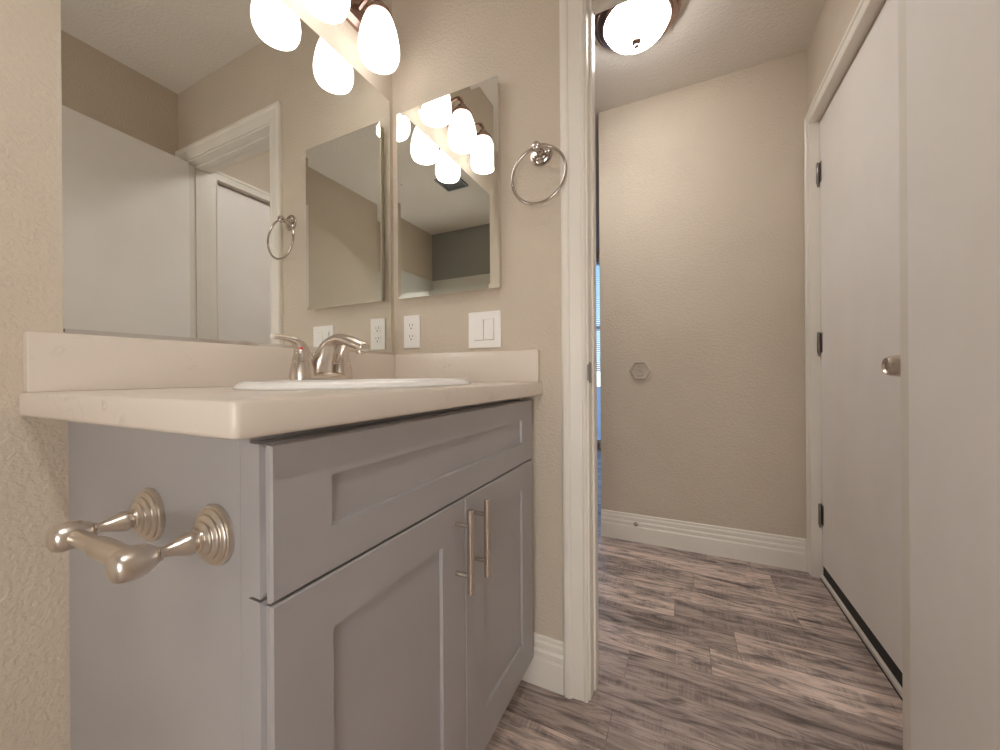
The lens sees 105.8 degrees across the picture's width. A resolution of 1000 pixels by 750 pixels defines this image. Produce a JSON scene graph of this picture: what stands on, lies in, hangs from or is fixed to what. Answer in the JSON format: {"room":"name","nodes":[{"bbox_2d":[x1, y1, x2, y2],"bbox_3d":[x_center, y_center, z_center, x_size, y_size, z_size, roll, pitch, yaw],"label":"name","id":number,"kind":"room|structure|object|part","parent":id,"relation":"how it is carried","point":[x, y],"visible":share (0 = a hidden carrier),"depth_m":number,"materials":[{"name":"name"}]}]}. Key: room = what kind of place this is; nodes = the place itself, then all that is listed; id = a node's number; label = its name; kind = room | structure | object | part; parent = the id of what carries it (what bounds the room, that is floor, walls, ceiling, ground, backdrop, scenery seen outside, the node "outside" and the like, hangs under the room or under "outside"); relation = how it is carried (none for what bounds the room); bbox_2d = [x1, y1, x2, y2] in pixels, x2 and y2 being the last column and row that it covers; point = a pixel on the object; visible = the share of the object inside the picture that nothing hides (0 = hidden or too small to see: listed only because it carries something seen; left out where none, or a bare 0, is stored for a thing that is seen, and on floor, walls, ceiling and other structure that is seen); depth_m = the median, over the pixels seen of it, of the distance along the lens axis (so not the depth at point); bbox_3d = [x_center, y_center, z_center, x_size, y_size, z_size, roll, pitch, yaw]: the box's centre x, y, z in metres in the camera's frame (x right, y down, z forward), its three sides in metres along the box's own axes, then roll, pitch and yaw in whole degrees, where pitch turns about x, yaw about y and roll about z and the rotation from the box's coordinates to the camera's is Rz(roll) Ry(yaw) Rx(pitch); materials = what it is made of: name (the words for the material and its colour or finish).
{"room":"bathroom","nodes":[
{"label":"bathroom","id":0,"kind":"room"},
{"bbox_2d":[0,0,393,749],"bbox_3d":[-0.963,-0.285,0.306,0.100,2.442,2.440,0,0,26],"label":"wall","id":1,"kind":"structure","parent":0,"point":[34,462],"depth_m":0.61,"materials":[{"name":"beige paint"}]},
{"bbox_2d":[23,331,394,391],"bbox_3d":[-0.565,-0.022,0.989,0.020,0.097,0.864,0,0,26],"label":"backsplash","id":2,"kind":"structure","parent":1,"relation":"attached to","point":[52,362],"depth_m":0.73,"materials":[{"name":"beige stone"}]},
{"bbox_2d":[60,0,391,354],"bbox_3d":[-0.569,-0.528,1.001,0.009,0.912,0.801,0,0,26],"label":"wall mirror","id":3,"kind":"object","parent":1,"relation":"attached to","point":[225,170],"visible":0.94,"depth_m":0.85,"materials":[{"name":"clear glass"}]},
{"bbox_2d":[302,0,399,74],"bbox_3d":[-0.480,-1.102,1.012,0.167,0.251,0.556,0,0,26],"label":"vanity light","id":4,"kind":"object","parent":1,"relation":"attached to","point":[378,43],"visible":1,"depth_m":1.14,"materials":[{"name":"white glass"}]},
{"bbox_3d":[-0.462,-1.047,0.999,0.125,0.142,0.125,0,0,26],"label":"lamp shade","id":5,"kind":"part","parent":4,"relation":"part of","materials":[{"name":"white glass"}]},
{"bbox_3d":[-0.544,-1.172,1.042,0.026,0.110,0.556,0,0,26],"label":"plate","id":6,"kind":"part","parent":4,"relation":"part of","materials":[{"name":"silver metal"}]},
{"bbox_3d":[-0.412,-1.171,1.194,0.095,0.057,0.015,0,0,26],"label":"arm","id":7,"kind":"part","parent":4,"relation":"part of","materials":[{"name":"silver metal"}]},
{"bbox_3d":[-0.376,-1.048,1.177,0.125,0.142,0.125,0,0,26],"label":"lamp shade","id":8,"kind":"part","parent":4,"relation":"part of","materials":[{"name":"white glass"}]},
{"bbox_3d":[-0.376,-1.050,1.177,0.060,0.103,0.060,0,0,26],"label":"bulb","id":9,"kind":"part","parent":4,"relation":"part of","materials":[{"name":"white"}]},
{"bbox_2d":[392,0,563,640],"bbox_3d":[-0.281,-0.289,1.395,2.783,2.442,0.115,0,0,26],"label":"wall","id":10,"kind":"structure","parent":0,"point":[447,47],"depth_m":1.17,"materials":[{"name":"beige paint"}]},
{"bbox_2d":[404,315,419,347],"bbox_3d":[-0.313,-0.153,1.343,0.070,0.116,0.008,0,0,26],"label":"electrical outlet","id":11,"kind":"object","parent":10,"relation":"attached to","point":[411,323],"visible":1,"depth_m":1.34,"materials":[{"name":"white plastic"}]},
{"bbox_2d":[407,322,414,329],"bbox_3d":[-0.314,-0.173,1.341,0.034,0.027,0.002,0,0,26],"label":"receptacle","id":12,"kind":"object","parent":11,"relation":"attached to","point":[410,325],"depth_m":1.34,"materials":[{"name":"white plastic"}]},
{"bbox_2d":[407,333,414,340],"bbox_3d":[-0.314,-0.134,1.341,0.034,0.027,0.002,0,0,26],"label":"receptacle","id":13,"kind":"object","parent":11,"relation":"attached to","point":[410,336],"depth_m":1.34,"materials":[{"name":"white plastic"}]},
{"bbox_2d":[397,75,500,298],"bbox_3d":[-0.178,-0.596,1.264,0.397,0.653,0.030,0,0,26],"label":"medicine cabinet","id":14,"kind":"object","parent":10,"relation":"attached to","point":[449,176],"visible":1,"depth_m":1.24,"materials":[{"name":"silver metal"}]},
{"bbox_2d":[395,350,539,381],"bbox_3d":[-0.128,-0.025,1.247,0.542,0.097,0.020,0,0,26],"label":"backsplash","id":15,"kind":"structure","parent":10,"relation":"attached to","point":[513,365],"depth_m":1.21,"materials":[{"name":"beige stone"}]},
{"bbox_2d":[468,310,500,348],"bbox_3d":[-0.051,-0.146,1.216,0.117,0.117,0.010,0,0,26],"label":"light switch","id":16,"kind":"object","parent":10,"relation":"attached to","point":[484,327],"visible":1,"depth_m":1.21,"materials":[{"name":"white plastic"}]},
{"bbox_2d":[511,141,566,205],"bbox_3d":[0.117,-0.592,1.105,0.172,0.203,0.060,0,0,26],"label":"towel ring","id":17,"kind":"object","parent":10,"relation":"attached to","point":[541,154],"visible":1,"depth_m":1.11,"materials":[{"name":"silver metal"}]},
{"bbox_3d":[0.109,-0.659,1.101,0.028,0.028,0.045,0,0,26],"label":"post","id":18,"kind":"part","parent":17,"relation":"part of","materials":[{"name":"silver metal"}]},
{"bbox_2d":[522,632,563,694],"bbox_3d":[-0.085,0.857,1.233,0.603,0.146,0.014,0,0,26],"label":"baseboard","id":19,"kind":"structure","parent":10,"relation":"attached to","point":[545,670],"depth_m":1.12,"materials":[{"name":"wood"}]},
{"bbox_2d":[906,0,999,749],"bbox_3d":[0.671,-0.105,0.494,0.103,2.036,0.699,0,0,30],"label":"door","id":20,"kind":"structure","parent":10,"relation":"in","point":[953,46],"depth_m":0.64,"materials":[{"name":"wood"}]},
{"bbox_2d":[596,253,600,448],"bbox_3d":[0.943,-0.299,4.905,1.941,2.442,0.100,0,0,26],"label":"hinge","id":21,"kind":"structure","parent":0,"point":[597,254],"depth_m":4.71,"materials":[{"name":"silver metal"}]},
{"bbox_2d":[596,258,599,370],"bbox_3d":[1.012,-0.742,4.791,1.260,1.394,0.038,0,0,26],"label":"window blind","id":22,"kind":"object","parent":21,"relation":"attached to","point":[598,259],"visible":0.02,"depth_m":4.69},
{"bbox_2d":[596,264,600,443],"bbox_3d":[1.046,-0.289,4.855,1.270,2.300,0.060,0,0,26],"label":"window","id":23,"kind":"structure","parent":21,"relation":"attached to","point":[598,440],"depth_m":4.74,"materials":[{"name":"glass"}]},
{"bbox_2d":[485,449,902,749],"bbox_3d":[-0.038,0.960,1.974,2.903,0.060,6.240,0,0,26],"label":"floor","id":24,"kind":"structure","parent":0,"point":[698,651],"depth_m":1.17,"materials":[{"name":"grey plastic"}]},
{"bbox_2d":[68,398,532,749],"bbox_3d":[-0.298,0.498,0.879,0.590,0.867,0.804,0,0,26],"label":"vanity cabinet","id":25,"kind":"object","parent":24,"relation":"on","point":[374,591],"visible":0.84,"depth_m":0.55,"materials":[{"name":"grey paint"}]},
{"bbox_2d":[45,488,234,583],"bbox_3d":[-0.432,0.192,0.446,0.229,0.073,0.096,0,0,26],"label":"toilet paper holder","id":26,"kind":"object","parent":25,"relation":"attached to","point":[212,536],"visible":1,"depth_m":0.43,"materials":[{"name":"silver metal"}]},
{"bbox_3d":[-0.498,0.192,0.487,0.026,0.026,0.040,0,0,26],"label":"post","id":27,"kind":"part","parent":26,"relation":"part of","materials":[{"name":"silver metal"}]},
{"bbox_3d":[-0.358,0.191,0.420,0.026,0.026,0.040,0,0,26],"label":"post","id":28,"kind":"part","parent":26,"relation":"part of","materials":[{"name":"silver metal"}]},
{"bbox_2d":[19,331,542,439],"bbox_3d":[-0.317,-0.005,0.868,0.572,0.135,0.868,0,0,26],"label":"countertop","id":29,"kind":"structure","parent":25,"relation":"on","point":[168,386],"depth_m":0.64,"materials":[{"name":"beige stone"}]},
{"bbox_2d":[270,333,369,379],"bbox_3d":[-0.432,-0.044,0.946,0.207,0.112,0.207,0,0,-18],"label":"faucet","id":30,"kind":"object","parent":29,"relation":"on","point":[329,361],"visible":1,"depth_m":0.91,"materials":[{"name":"silver metal"}]},
{"bbox_3d":[-0.480,-0.061,0.871,0.045,0.060,0.101,0,0,26],"label":"lever handle","id":31,"kind":"part","parent":30,"relation":"part of","materials":[{"name":"silver metal"}]},
{"bbox_3d":[-0.443,0.002,0.948,0.054,0.018,0.168,0,0,26],"label":"plate","id":32,"kind":"part","parent":30,"relation":"part of","materials":[{"name":"silver metal"}]},
{"bbox_3d":[-0.395,-0.046,0.924,0.189,0.108,0.072,0,0,26],"label":"spout","id":33,"kind":"part","parent":30,"relation":"part of","materials":[{"name":"silver metal"}]},
{"bbox_3d":[-0.407,-0.061,1.024,0.045,0.060,0.101,0,0,26],"label":"lever handle","id":34,"kind":"part","parent":30,"relation":"part of","materials":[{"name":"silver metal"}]},
{"bbox_2d":[232,378,470,389],"bbox_3d":[-0.293,0.085,0.873,0.412,0.149,0.560,0,0,26],"label":"sink","id":35,"kind":"object","parent":29,"relation":"in","point":[321,384],"visible":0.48,"depth_m":0.65,"materials":[{"name":"white ceramic"}]},
{"bbox_3d":[-0.175,0.540,0.595,0.041,0.582,0.399,0,0,26],"label":"door","id":36,"kind":"part","parent":25,"relation":"part of","materials":[{"name":"grey paint"}]},
{"bbox_3d":[-0.118,0.447,0.784,0.018,0.767,0.782,0,0,26],"label":"frame","id":37,"kind":"part","parent":25,"relation":"part of","materials":[{"name":"grey paint"}]},
{"bbox_3d":[-0.094,0.160,0.767,0.041,0.170,0.783,0,0,26],"label":"drawer","id":38,"kind":"part","parent":25,"relation":"part of","materials":[{"name":"grey paint"}]},
{"bbox_3d":[-0.067,0.337,0.727,0.040,0.160,0.014,0,0,26],"label":"bar pull","id":39,"kind":"part","parent":25,"relation":"part of","materials":[{"name":"silver metal"}]},
{"bbox_3d":[-0.038,0.337,0.788,0.040,0.160,0.014,0,0,26],"label":"bar pull","id":40,"kind":"part","parent":25,"relation":"part of","materials":[{"name":"silver metal"}]},
{"bbox_3d":[-0.004,0.539,0.948,0.041,0.582,0.381,0,0,26],"label":"door","id":41,"kind":"part","parent":25,"relation":"part of","materials":[{"name":"grey paint"}]},
{"bbox_2d":[821,575,902,698],"bbox_3d":[1.294,0.913,1.287,0.086,0.016,0.900,0,0,26],"label":"threshold","id":42,"kind":"object","parent":24,"relation":"on","point":[867,642],"visible":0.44,"depth_m":1.29,"materials":[{"name":"aluminum"},{"name":"black rubber"}]},
{"bbox_2d":[599,50,806,538],"bbox_3d":[1.038,-0.299,2.035,0.962,2.442,0.120,0,0,26],"label":"wall","id":43,"kind":"structure","parent":0,"point":[702,244],"depth_m":1.95,"materials":[{"name":"beige paint"}]},
{"bbox_2d":[629,361,650,378],"bbox_3d":[0.773,-0.026,2.090,0.116,0.100,0.013,0,0,26],"label":"guard","id":44,"kind":"object","parent":43,"relation":"attached to","point":[639,369],"visible":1,"depth_m":2.09,"materials":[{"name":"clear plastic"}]},
{"bbox_2d":[601,509,806,571],"bbox_3d":[1.016,0.848,1.975,0.962,0.150,0.014,0,0,26],"label":"baseboard","id":45,"kind":"structure","parent":43,"relation":"attached to","point":[788,552],"depth_m":1.94,"materials":[{"name":"wood"}]},
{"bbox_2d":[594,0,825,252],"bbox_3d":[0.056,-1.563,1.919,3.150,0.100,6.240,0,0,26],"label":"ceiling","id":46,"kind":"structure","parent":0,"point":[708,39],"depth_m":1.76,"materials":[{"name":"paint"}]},
{"bbox_2d":[595,0,681,54],"bbox_3d":[0.567,-1.439,1.574,0.342,0.154,0.342,0,0,26],"label":"ceiling light","id":47,"kind":"object","parent":46,"relation":"attached to","point":[631,26],"visible":0.96,"depth_m":1.53,"materials":[{"name":"white glass"}]},
{"bbox_2d":[807,0,902,701],"bbox_3d":[0.799,-0.266,0.178,0.220,2.502,3.740,0,0,26],"label":"wall","id":48,"kind":"structure","parent":0,"point":[835,17],"depth_m":1.53,"materials":[{"name":"beige paint"}]},
{"bbox_2d":[559,0,910,749],"bbox_3d":[0.859,-0.140,1.406,0.960,2.128,1.160,0,0,26],"label":"door frame","id":49,"kind":"structure","parent":48,"relation":"attached to","point":[571,12],"depth_m":1.08,"materials":[{"name":"wood"}]},
{"bbox_3d":[0.257,-0.007,1.087,0.004,0.060,0.037,0,0,26],"label":"strike plate","id":50,"kind":"part","parent":49,"relation":"part of","materials":[{"name":"silver metal"}]},
{"bbox_2d":[816,0,902,687],"bbox_3d":[1.236,-0.118,1.317,0.114,2.042,0.903,0,0,26],"label":"door","id":51,"kind":"structure","parent":48,"relation":"in","point":[858,341],"depth_m":1.30,"materials":[{"name":"wood"}]},
{"bbox_3d":[1.057,-0.024,0.985,0.080,0.066,0.066,0,0,26],"label":"knob","id":52,"kind":"part","parent":51,"relation":"part of","materials":[{"name":"silver metal"}]},
{"label":"outside","id":53,"kind":"structure","parent":0,"visible":0},
{"bbox_2d":[597,387,600,438],"bbox_3d":[6.541,0.990,16.642,25.821,0.100,25.900,0,0,26],"label":"ground","id":54,"kind":"structure","parent":53,"point":[598,388],"depth_m":9.07,"materials":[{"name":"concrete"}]}
]}

